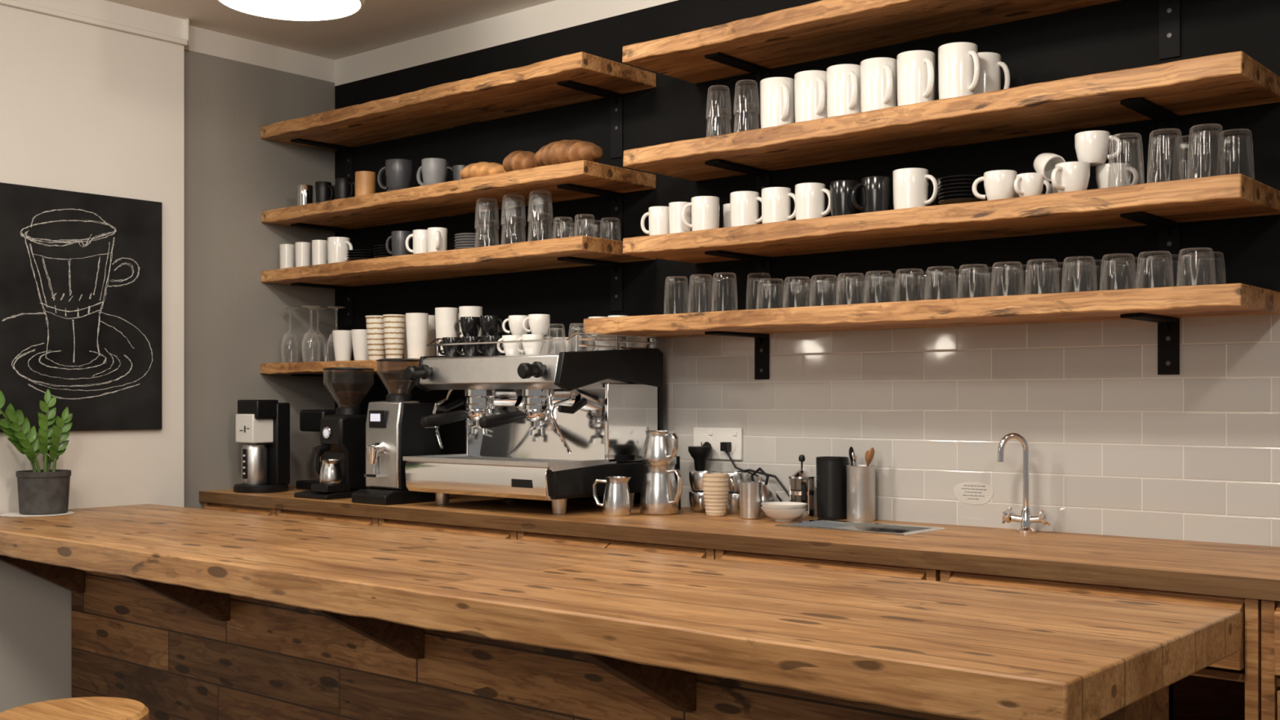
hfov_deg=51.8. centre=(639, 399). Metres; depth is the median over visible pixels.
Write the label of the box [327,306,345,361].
wine glass
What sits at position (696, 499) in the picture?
metal cup
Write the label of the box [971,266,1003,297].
glass tumbler
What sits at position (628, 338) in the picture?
espresso cup
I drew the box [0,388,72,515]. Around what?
potted plant
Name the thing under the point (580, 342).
espresso cup
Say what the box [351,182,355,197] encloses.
mug
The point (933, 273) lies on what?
glass tumbler
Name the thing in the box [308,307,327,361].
wine glass
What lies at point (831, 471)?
canister
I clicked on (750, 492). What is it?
metal cup
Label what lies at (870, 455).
wooden spatula
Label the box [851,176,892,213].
mug
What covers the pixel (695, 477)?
metal cup
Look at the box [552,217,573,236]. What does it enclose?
glass tumbler
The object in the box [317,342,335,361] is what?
glass tumbler
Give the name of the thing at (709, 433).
switch
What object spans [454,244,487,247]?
saucer
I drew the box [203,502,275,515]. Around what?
base cabinet
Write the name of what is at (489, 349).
espresso cup
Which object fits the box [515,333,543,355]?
espresso cup
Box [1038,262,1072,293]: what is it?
glass tumbler
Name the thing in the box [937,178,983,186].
saucer
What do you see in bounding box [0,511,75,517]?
doily
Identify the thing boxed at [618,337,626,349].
espresso cup
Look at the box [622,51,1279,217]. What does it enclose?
wall shelf
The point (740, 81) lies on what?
glass tumbler
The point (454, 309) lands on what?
paper cup
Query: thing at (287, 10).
ceiling lamp
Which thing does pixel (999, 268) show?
glass tumbler
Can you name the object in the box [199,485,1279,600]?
countertop
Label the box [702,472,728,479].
paper cup
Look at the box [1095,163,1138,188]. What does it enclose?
cup
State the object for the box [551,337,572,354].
glass tumbler
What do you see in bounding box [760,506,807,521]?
bowl
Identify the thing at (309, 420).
coffee brewer
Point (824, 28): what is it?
wall shelf
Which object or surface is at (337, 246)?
mug
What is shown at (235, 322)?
wall
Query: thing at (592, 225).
glass tumbler
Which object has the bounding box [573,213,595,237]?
glass tumbler
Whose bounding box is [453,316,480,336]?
espresso cup
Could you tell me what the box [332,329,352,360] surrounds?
cup
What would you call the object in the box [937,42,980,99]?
mug
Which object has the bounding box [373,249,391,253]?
saucer
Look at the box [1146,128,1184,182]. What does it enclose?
glass tumbler
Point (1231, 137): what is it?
glass tumbler
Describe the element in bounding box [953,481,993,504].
sticker
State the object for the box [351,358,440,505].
coffee grinder
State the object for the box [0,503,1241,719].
bar counter
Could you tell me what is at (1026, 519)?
tap
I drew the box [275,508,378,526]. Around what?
base cabinet
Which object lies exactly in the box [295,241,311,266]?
cup
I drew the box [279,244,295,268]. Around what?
cup
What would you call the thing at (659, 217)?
mug
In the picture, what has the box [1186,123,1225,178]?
glass tumbler
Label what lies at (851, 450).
metal spoon
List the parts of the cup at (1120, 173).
handle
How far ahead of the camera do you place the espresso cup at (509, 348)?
3.71 m
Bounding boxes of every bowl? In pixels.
[760,502,807,509]
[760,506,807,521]
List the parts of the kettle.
handle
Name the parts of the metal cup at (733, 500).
handle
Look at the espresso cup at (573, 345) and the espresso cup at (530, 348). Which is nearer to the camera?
the espresso cup at (530, 348)
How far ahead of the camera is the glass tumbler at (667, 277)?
3.53 m
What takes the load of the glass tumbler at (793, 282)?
on the wall shelf at (1162, 306)
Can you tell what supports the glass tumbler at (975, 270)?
on the wall shelf at (1162, 306)
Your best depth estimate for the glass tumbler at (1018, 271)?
2.98 m
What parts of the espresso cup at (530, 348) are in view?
handle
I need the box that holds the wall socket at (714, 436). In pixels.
[693,426,742,460]
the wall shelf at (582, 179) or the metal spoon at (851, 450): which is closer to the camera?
the metal spoon at (851, 450)
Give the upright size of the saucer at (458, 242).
0.014 m
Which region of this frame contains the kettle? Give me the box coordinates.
[750,467,777,516]
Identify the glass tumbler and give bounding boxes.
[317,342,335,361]
[474,198,499,230]
[475,219,498,247]
[501,194,526,226]
[501,216,525,239]
[527,190,553,223]
[527,212,552,241]
[545,324,566,354]
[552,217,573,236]
[560,222,579,235]
[567,323,588,351]
[569,328,590,351]
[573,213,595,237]
[584,220,604,236]
[600,217,620,240]
[663,276,688,314]
[688,274,714,311]
[694,277,719,312]
[706,84,731,121]
[706,107,731,137]
[711,272,737,311]
[733,80,759,116]
[733,102,759,132]
[746,272,772,308]
[756,278,785,306]
[782,276,812,306]
[795,280,823,306]
[808,275,839,306]
[822,277,850,304]
[835,272,866,305]
[849,275,879,304]
[863,271,894,302]
[878,273,908,302]
[893,268,925,299]
[908,271,939,301]
[924,266,957,299]
[939,269,971,298]
[957,264,990,295]
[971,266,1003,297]
[990,261,1024,296]
[1004,264,1037,295]
[1024,258,1059,294]
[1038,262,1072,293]
[1061,256,1097,293]
[1073,259,1108,292]
[1099,253,1137,290]
[1107,132,1144,187]
[1110,257,1146,289]
[1135,250,1173,288]
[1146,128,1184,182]
[1148,254,1185,288]
[1172,134,1208,180]
[1176,247,1216,286]
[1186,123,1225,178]
[1187,251,1226,285]
[1216,128,1254,179]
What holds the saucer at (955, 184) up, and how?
on the saucer at (962, 188)
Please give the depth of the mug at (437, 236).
4.12 m
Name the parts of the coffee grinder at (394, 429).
spout, hopper lid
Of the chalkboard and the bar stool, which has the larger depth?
the chalkboard
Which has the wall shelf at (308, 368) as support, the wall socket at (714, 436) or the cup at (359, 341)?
the cup at (359, 341)
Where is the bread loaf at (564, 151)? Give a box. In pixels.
[533,139,603,166]
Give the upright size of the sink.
0.124 m
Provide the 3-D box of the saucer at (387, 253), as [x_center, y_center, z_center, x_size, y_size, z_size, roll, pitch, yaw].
[-0.821,-0.470,4.335,0.112,0.014,0.112,0,0,40]
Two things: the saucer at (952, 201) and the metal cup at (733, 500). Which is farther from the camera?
the metal cup at (733, 500)
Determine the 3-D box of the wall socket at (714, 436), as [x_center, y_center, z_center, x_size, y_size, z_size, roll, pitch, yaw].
[0.219,0.125,3.731,0.170,0.090,0.011,0,0,40]
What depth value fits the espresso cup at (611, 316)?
3.75 m
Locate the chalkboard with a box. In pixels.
[0,182,162,432]
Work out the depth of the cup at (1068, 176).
2.78 m
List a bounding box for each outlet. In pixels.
[696,435,711,446]
[720,435,736,454]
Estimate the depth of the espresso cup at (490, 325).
3.82 m
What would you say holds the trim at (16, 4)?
attached to the wall at (85, 108)
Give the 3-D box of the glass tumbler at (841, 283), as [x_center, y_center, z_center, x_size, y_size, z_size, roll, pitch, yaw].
[0.492,-0.264,3.300,0.074,0.078,0.074,0,0,20]
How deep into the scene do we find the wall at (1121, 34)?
3.27 m
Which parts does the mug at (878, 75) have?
handle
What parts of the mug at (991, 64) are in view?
handle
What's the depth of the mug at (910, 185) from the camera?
3.04 m
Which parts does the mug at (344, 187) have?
handle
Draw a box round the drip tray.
[403,453,616,472]
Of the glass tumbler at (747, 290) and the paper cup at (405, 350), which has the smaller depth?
the glass tumbler at (747, 290)
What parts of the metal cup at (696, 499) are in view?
handle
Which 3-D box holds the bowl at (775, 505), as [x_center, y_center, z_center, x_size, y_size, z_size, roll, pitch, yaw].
[0.368,0.283,3.372,0.120,0.034,0.120,0,0,40]
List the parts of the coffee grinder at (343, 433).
spout, hopper lid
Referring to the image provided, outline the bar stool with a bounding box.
[0,697,150,719]
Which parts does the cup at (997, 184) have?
handle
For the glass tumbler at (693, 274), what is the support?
on the wall shelf at (1162, 306)
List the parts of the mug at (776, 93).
handle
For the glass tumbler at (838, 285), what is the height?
0.078 m
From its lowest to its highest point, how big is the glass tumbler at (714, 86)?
0.082 m
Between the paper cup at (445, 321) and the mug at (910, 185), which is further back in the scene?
the paper cup at (445, 321)
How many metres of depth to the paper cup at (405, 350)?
4.34 m
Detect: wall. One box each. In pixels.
[0,0,183,712]
[183,48,334,509]
[334,0,1279,546]
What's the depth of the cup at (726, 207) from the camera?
3.53 m
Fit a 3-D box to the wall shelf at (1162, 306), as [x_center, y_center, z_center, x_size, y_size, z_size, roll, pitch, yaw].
[0.597,-0.140,3.208,1.725,0.169,0.320,0,0,40]
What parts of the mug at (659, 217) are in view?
handle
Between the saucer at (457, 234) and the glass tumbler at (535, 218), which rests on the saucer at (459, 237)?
the saucer at (457, 234)
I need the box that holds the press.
[788,454,815,518]
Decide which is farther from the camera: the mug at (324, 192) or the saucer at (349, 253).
the mug at (324, 192)
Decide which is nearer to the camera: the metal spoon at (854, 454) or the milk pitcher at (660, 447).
the metal spoon at (854, 454)
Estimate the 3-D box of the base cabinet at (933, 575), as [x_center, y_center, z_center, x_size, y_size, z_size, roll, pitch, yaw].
[0.553,0.794,3.076,0.565,0.892,0.533,0,0,40]
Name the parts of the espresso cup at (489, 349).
handle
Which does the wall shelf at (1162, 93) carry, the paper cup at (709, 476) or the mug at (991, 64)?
the mug at (991, 64)
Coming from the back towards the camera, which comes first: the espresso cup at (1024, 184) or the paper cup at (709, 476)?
the paper cup at (709, 476)
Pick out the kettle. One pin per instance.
(769, 495)
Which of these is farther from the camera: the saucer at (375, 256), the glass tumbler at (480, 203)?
the saucer at (375, 256)
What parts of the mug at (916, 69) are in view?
handle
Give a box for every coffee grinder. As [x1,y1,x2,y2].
[293,367,373,499]
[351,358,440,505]
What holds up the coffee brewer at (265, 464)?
on the countertop at (1211, 568)
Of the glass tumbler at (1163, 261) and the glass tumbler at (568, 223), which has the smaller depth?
the glass tumbler at (1163, 261)
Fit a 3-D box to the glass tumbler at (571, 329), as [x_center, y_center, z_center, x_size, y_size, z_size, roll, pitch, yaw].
[-0.167,-0.165,3.669,0.058,0.085,0.058,0,0,40]
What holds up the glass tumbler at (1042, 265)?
on the wall shelf at (1162, 306)
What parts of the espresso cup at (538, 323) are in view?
handle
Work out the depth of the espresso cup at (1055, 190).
2.89 m
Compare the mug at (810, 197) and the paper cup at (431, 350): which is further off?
the paper cup at (431, 350)
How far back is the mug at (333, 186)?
4.59 m
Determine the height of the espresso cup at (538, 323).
0.058 m
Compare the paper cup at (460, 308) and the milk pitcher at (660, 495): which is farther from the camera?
the paper cup at (460, 308)
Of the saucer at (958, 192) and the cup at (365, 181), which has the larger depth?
the cup at (365, 181)
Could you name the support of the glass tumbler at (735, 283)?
on the wall shelf at (1162, 306)
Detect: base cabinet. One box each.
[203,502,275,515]
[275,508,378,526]
[378,518,517,539]
[517,531,715,559]
[715,549,940,581]
[940,569,1261,719]
[1261,599,1279,719]
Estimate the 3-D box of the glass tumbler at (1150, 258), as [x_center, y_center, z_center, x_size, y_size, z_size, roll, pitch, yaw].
[1.059,-0.264,2.712,0.074,0.078,0.074,0,0,30]
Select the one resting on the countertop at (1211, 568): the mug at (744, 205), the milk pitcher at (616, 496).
the milk pitcher at (616, 496)
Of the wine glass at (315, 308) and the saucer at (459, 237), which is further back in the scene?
the wine glass at (315, 308)
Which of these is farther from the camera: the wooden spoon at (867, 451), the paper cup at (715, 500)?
the paper cup at (715, 500)
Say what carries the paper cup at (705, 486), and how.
on the paper cup at (715, 500)
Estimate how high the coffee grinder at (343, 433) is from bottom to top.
0.413 m
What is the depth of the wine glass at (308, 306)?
4.57 m
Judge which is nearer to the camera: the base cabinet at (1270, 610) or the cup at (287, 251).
the base cabinet at (1270, 610)
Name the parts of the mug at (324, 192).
handle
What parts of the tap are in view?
handle, spout, handle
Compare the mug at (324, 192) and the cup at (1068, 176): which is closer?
the cup at (1068, 176)
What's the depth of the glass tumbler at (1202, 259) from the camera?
2.72 m
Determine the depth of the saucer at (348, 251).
4.35 m
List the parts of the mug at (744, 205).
handle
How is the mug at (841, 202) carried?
on the wall shelf at (1164, 205)
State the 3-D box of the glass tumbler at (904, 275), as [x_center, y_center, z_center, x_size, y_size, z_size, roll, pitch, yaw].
[0.629,-0.264,3.075,0.074,0.078,0.074,0,0,25]
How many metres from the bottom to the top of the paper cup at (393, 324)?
0.147 m
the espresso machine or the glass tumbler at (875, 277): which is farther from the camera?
the espresso machine
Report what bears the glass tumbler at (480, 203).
on the glass tumbler at (481, 224)
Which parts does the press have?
lid, frame, handle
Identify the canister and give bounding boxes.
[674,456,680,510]
[815,456,848,519]
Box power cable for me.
[720,441,794,502]
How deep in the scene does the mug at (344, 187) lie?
4.44 m
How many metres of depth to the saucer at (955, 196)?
2.95 m
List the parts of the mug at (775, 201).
handle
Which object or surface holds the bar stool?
on the floor
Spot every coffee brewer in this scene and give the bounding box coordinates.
[233,400,289,493]
[296,409,364,489]
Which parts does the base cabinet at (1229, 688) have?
drawer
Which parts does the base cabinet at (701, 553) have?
drawer, drawer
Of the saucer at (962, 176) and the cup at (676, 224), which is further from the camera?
the cup at (676, 224)
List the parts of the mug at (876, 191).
handle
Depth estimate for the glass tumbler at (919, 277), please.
3.14 m
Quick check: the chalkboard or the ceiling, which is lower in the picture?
the chalkboard
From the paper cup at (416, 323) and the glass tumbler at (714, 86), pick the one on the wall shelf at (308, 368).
the paper cup at (416, 323)
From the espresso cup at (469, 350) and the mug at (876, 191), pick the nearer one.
the mug at (876, 191)
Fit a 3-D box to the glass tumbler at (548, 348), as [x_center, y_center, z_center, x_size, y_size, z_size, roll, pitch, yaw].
[-0.279,-0.151,3.789,0.072,0.058,0.062,0,0,-23]
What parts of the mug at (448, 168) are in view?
handle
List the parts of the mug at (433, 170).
handle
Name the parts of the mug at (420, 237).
handle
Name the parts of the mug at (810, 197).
handle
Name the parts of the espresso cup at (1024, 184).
handle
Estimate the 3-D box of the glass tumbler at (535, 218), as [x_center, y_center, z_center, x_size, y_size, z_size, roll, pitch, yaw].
[-0.291,-0.498,3.853,0.075,0.088,0.075,0,0,40]
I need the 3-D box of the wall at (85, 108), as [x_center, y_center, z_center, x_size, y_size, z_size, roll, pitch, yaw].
[-3.301,-0.010,2.377,0.150,2.500,5.355,0,0,40]
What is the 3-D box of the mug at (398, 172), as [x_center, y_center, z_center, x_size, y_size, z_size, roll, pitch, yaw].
[-0.791,-0.719,4.271,0.111,0.108,0.091,0,0,-18]
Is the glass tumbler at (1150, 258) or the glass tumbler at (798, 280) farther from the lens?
the glass tumbler at (798, 280)
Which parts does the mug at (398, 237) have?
handle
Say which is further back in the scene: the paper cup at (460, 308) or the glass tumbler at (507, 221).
the paper cup at (460, 308)
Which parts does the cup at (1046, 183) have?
handle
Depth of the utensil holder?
3.34 m
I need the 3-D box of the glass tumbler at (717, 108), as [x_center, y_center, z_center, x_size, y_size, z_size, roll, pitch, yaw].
[0.205,-0.714,3.438,0.067,0.082,0.067,0,0,40]
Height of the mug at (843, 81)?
0.129 m
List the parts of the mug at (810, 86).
handle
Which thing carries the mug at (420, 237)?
on the wall shelf at (576, 251)
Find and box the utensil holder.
[846,464,875,521]
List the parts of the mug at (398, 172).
handle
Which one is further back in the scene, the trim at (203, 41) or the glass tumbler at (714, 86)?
the trim at (203, 41)
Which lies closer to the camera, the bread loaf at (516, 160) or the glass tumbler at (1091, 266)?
the glass tumbler at (1091, 266)
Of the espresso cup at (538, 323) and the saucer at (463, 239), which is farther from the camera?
the saucer at (463, 239)
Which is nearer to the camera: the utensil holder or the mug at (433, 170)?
the utensil holder
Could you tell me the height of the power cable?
0.188 m
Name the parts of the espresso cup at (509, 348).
handle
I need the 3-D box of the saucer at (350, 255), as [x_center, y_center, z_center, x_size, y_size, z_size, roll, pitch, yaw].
[-0.922,-0.470,4.394,0.112,0.014,0.112,0,0,40]
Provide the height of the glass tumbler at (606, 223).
0.068 m
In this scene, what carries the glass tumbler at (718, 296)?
on the wall shelf at (1162, 306)
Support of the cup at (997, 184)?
on the wall shelf at (1164, 205)
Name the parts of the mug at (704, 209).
handle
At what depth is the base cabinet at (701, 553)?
3.26 m
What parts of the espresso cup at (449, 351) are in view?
handle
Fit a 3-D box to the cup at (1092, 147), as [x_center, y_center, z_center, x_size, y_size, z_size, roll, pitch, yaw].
[0.976,-0.535,2.818,0.089,0.066,0.073,0,0,-3]
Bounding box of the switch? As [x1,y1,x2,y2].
[707,431,712,435]
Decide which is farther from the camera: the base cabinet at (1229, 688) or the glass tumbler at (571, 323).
the glass tumbler at (571, 323)
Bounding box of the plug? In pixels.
[688,441,711,471]
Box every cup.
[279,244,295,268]
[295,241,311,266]
[311,240,328,265]
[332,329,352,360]
[351,329,368,360]
[355,170,375,196]
[364,315,385,359]
[382,314,405,358]
[403,317,408,358]
[405,312,428,358]
[426,315,436,355]
[435,307,457,311]
[435,311,457,355]
[437,337,462,357]
[452,164,466,180]
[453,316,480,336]
[455,336,482,356]
[457,313,461,355]
[458,306,482,311]
[458,310,482,355]
[475,335,502,355]
[480,315,503,335]
[497,335,523,355]
[502,315,528,335]
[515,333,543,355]
[522,314,550,335]
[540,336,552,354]
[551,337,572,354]
[571,336,576,351]
[574,335,598,351]
[587,316,607,336]
[596,334,619,350]
[607,315,626,317]
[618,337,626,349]
[626,336,649,349]
[668,201,691,233]
[688,471,717,492]
[688,491,706,512]
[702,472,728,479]
[702,478,728,484]
[702,483,728,488]
[702,487,728,516]
[720,471,748,493]
[723,203,730,227]
[725,493,739,513]
[739,481,762,519]
[972,169,1017,200]
[1013,172,1044,196]
[1013,179,1051,197]
[1033,152,1065,181]
[1051,161,1090,192]
[1053,186,1058,193]
[1074,130,1122,166]
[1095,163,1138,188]
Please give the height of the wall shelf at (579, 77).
0.232 m
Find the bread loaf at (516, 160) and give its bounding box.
[502,150,538,171]
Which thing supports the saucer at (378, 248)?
on the saucer at (380, 251)
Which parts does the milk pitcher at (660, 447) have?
handle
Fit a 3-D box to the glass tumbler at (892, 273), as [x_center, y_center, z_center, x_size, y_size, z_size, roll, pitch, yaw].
[0.616,-0.264,3.195,0.074,0.078,0.074,0,0,11]
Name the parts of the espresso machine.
steam knob, portafilter handle, panel, panel, portafilter handle, steam knob, cup rail, panel, panel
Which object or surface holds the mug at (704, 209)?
on the wall shelf at (1164, 205)
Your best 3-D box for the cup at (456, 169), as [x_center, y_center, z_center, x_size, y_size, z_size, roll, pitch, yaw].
[-0.562,-0.700,4.161,0.060,0.070,0.060,0,0,40]
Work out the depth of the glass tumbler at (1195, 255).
2.66 m
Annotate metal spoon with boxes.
[848,446,853,466]
[851,450,857,466]
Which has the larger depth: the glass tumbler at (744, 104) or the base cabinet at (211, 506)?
the base cabinet at (211, 506)
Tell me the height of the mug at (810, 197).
0.094 m
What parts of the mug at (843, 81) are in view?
handle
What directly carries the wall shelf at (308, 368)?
attached to the wall at (1121, 34)
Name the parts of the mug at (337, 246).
handle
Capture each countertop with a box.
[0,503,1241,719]
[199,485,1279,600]
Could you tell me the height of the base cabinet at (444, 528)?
0.892 m
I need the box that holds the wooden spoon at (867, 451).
[864,450,868,466]
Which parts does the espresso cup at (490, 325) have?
handle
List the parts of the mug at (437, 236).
handle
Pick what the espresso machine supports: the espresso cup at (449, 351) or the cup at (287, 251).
the espresso cup at (449, 351)
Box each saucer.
[346,249,373,253]
[346,252,374,255]
[346,254,374,257]
[346,257,373,261]
[373,244,391,248]
[373,247,391,250]
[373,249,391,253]
[373,252,391,256]
[373,255,391,257]
[454,233,488,237]
[454,235,488,239]
[454,238,488,242]
[454,241,488,245]
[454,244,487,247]
[454,246,472,249]
[937,174,983,182]
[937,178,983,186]
[937,182,984,189]
[937,186,985,193]
[937,190,986,196]
[937,194,986,200]
[937,197,987,204]
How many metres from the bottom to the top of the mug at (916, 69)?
0.129 m
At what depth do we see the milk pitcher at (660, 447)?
3.54 m
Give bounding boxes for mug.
[297,184,312,205]
[315,181,333,202]
[327,236,352,263]
[331,185,335,199]
[334,177,353,199]
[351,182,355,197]
[377,158,413,191]
[385,231,412,256]
[404,229,427,253]
[416,157,447,186]
[426,226,447,252]
[445,161,453,182]
[640,205,669,235]
[681,195,719,231]
[729,191,761,226]
[760,76,795,128]
[761,186,795,223]
[794,70,826,122]
[795,182,831,219]
[826,63,861,117]
[830,179,860,216]
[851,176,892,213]
[860,57,897,111]
[893,168,937,209]
[897,49,935,106]
[932,177,942,205]
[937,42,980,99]
[977,52,1010,93]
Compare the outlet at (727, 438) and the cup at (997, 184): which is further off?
the outlet at (727, 438)
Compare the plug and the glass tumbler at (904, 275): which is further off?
the plug
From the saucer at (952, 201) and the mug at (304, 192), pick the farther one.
the mug at (304, 192)
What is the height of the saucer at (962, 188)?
0.014 m
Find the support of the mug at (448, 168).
on the wall shelf at (582, 179)
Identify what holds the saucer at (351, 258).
on the wall shelf at (576, 251)
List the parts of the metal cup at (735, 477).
handle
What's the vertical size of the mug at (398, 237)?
0.085 m
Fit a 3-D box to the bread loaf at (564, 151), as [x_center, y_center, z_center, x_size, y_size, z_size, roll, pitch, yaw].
[-0.212,-0.704,3.792,0.235,0.080,0.138,0,0,40]
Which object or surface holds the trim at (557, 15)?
attached to the wall at (1121, 34)
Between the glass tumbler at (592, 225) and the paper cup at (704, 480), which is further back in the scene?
the glass tumbler at (592, 225)
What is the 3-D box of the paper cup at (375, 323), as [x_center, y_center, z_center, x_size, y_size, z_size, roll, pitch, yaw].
[-0.868,-0.201,4.349,0.075,0.147,0.075,0,0,40]
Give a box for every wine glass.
[280,307,299,362]
[302,305,320,362]
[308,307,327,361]
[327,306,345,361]
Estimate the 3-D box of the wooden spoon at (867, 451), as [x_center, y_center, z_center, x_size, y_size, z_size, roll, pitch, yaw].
[0.579,0.215,3.374,0.012,0.168,0.048,0,0,28]
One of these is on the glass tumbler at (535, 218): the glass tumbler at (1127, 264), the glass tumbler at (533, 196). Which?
the glass tumbler at (533, 196)
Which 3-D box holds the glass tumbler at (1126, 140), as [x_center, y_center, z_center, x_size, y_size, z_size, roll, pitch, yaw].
[1.010,-0.492,2.736,0.073,0.113,0.073,0,0,40]
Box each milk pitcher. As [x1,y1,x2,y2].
[319,459,342,484]
[591,476,631,515]
[640,465,682,515]
[642,431,678,465]
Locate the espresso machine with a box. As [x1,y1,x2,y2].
[403,331,663,514]
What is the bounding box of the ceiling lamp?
[217,0,364,21]
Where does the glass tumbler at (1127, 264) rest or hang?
on the wall shelf at (1162, 306)
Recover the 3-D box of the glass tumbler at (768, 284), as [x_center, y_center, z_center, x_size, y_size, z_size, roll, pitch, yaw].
[0.331,-0.264,3.323,0.074,0.078,0.074,0,0,39]
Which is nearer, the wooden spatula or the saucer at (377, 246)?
the wooden spatula
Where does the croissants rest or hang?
on the wall shelf at (582, 179)
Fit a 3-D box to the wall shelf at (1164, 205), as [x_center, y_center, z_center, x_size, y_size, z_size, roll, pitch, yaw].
[0.655,-0.345,3.164,1.579,0.179,0.325,0,0,40]
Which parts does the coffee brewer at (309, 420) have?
carafe handle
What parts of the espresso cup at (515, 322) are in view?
handle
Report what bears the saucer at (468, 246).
on the wall shelf at (576, 251)
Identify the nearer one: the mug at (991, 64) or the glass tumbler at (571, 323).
the mug at (991, 64)
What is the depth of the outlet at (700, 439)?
3.76 m
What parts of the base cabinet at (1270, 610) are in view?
drawer, door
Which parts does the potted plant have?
pot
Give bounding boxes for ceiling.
[105,0,555,60]
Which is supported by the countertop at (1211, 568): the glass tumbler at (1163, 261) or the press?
the press
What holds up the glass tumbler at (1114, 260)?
on the wall shelf at (1162, 306)
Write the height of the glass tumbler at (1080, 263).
0.078 m
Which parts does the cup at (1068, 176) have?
handle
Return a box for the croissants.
[459,161,506,179]
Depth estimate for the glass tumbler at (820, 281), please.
3.22 m
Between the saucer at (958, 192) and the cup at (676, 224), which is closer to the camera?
the saucer at (958, 192)
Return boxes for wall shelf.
[260,51,656,182]
[260,358,419,407]
[261,160,656,249]
[261,235,656,326]
[582,283,1279,379]
[622,0,1180,125]
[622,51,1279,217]
[622,173,1279,306]
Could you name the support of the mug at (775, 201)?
on the wall shelf at (1164, 205)
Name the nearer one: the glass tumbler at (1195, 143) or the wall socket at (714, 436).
the glass tumbler at (1195, 143)
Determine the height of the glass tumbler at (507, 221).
0.088 m
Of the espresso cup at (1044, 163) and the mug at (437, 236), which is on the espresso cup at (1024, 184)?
the espresso cup at (1044, 163)
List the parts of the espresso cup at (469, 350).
handle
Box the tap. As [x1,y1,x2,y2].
[997,432,1051,533]
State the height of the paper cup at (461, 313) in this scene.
0.146 m
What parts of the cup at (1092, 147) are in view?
handle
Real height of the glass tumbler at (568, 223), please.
0.068 m
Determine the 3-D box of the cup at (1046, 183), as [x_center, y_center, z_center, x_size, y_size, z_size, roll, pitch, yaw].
[0.879,-0.469,2.978,0.072,0.066,0.089,0,0,-7]
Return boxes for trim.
[0,0,189,47]
[183,25,334,82]
[334,0,677,86]
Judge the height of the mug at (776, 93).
0.129 m
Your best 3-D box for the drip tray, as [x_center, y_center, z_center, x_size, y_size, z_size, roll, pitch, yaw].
[-0.378,0.179,3.748,0.588,0.026,0.272,0,0,40]
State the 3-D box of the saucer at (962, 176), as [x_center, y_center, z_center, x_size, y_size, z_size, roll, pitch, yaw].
[0.733,-0.493,2.990,0.112,0.014,0.112,0,0,40]
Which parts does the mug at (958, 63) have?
handle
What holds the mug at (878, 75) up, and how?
on the wall shelf at (1162, 93)
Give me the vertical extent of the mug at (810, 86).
0.129 m
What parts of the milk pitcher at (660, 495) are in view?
handle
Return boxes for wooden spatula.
[866,447,875,466]
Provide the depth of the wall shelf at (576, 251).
4.07 m
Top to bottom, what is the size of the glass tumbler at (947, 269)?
0.078 m
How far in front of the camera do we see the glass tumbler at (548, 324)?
3.63 m
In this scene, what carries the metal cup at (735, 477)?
on the metal cup at (733, 500)
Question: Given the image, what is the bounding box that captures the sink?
[774,519,944,535]
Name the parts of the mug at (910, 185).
handle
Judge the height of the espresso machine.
0.493 m
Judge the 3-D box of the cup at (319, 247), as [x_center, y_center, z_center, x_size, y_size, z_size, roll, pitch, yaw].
[-1.105,-0.501,4.549,0.055,0.093,0.055,0,0,40]
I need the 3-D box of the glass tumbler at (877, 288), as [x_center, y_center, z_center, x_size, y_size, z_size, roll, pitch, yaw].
[0.554,-0.264,3.248,0.074,0.078,0.074,0,0,20]
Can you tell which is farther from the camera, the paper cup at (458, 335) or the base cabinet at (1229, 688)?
the paper cup at (458, 335)
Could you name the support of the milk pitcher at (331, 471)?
on the coffee grinder at (343, 433)
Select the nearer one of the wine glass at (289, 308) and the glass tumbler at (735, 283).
the glass tumbler at (735, 283)
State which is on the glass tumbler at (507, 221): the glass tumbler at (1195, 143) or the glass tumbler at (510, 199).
the glass tumbler at (510, 199)
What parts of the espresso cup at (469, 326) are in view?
handle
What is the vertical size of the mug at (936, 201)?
0.090 m
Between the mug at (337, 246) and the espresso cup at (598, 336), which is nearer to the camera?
the espresso cup at (598, 336)
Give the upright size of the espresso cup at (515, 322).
0.058 m
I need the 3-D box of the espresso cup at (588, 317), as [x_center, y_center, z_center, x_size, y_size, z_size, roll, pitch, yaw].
[-0.116,-0.210,3.835,0.072,0.058,0.062,0,0,-36]
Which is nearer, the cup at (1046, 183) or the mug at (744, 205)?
the cup at (1046, 183)
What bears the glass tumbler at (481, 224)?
on the wall shelf at (576, 251)
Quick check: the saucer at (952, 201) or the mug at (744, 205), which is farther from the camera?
the mug at (744, 205)
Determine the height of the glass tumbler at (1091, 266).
0.078 m
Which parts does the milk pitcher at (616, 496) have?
handle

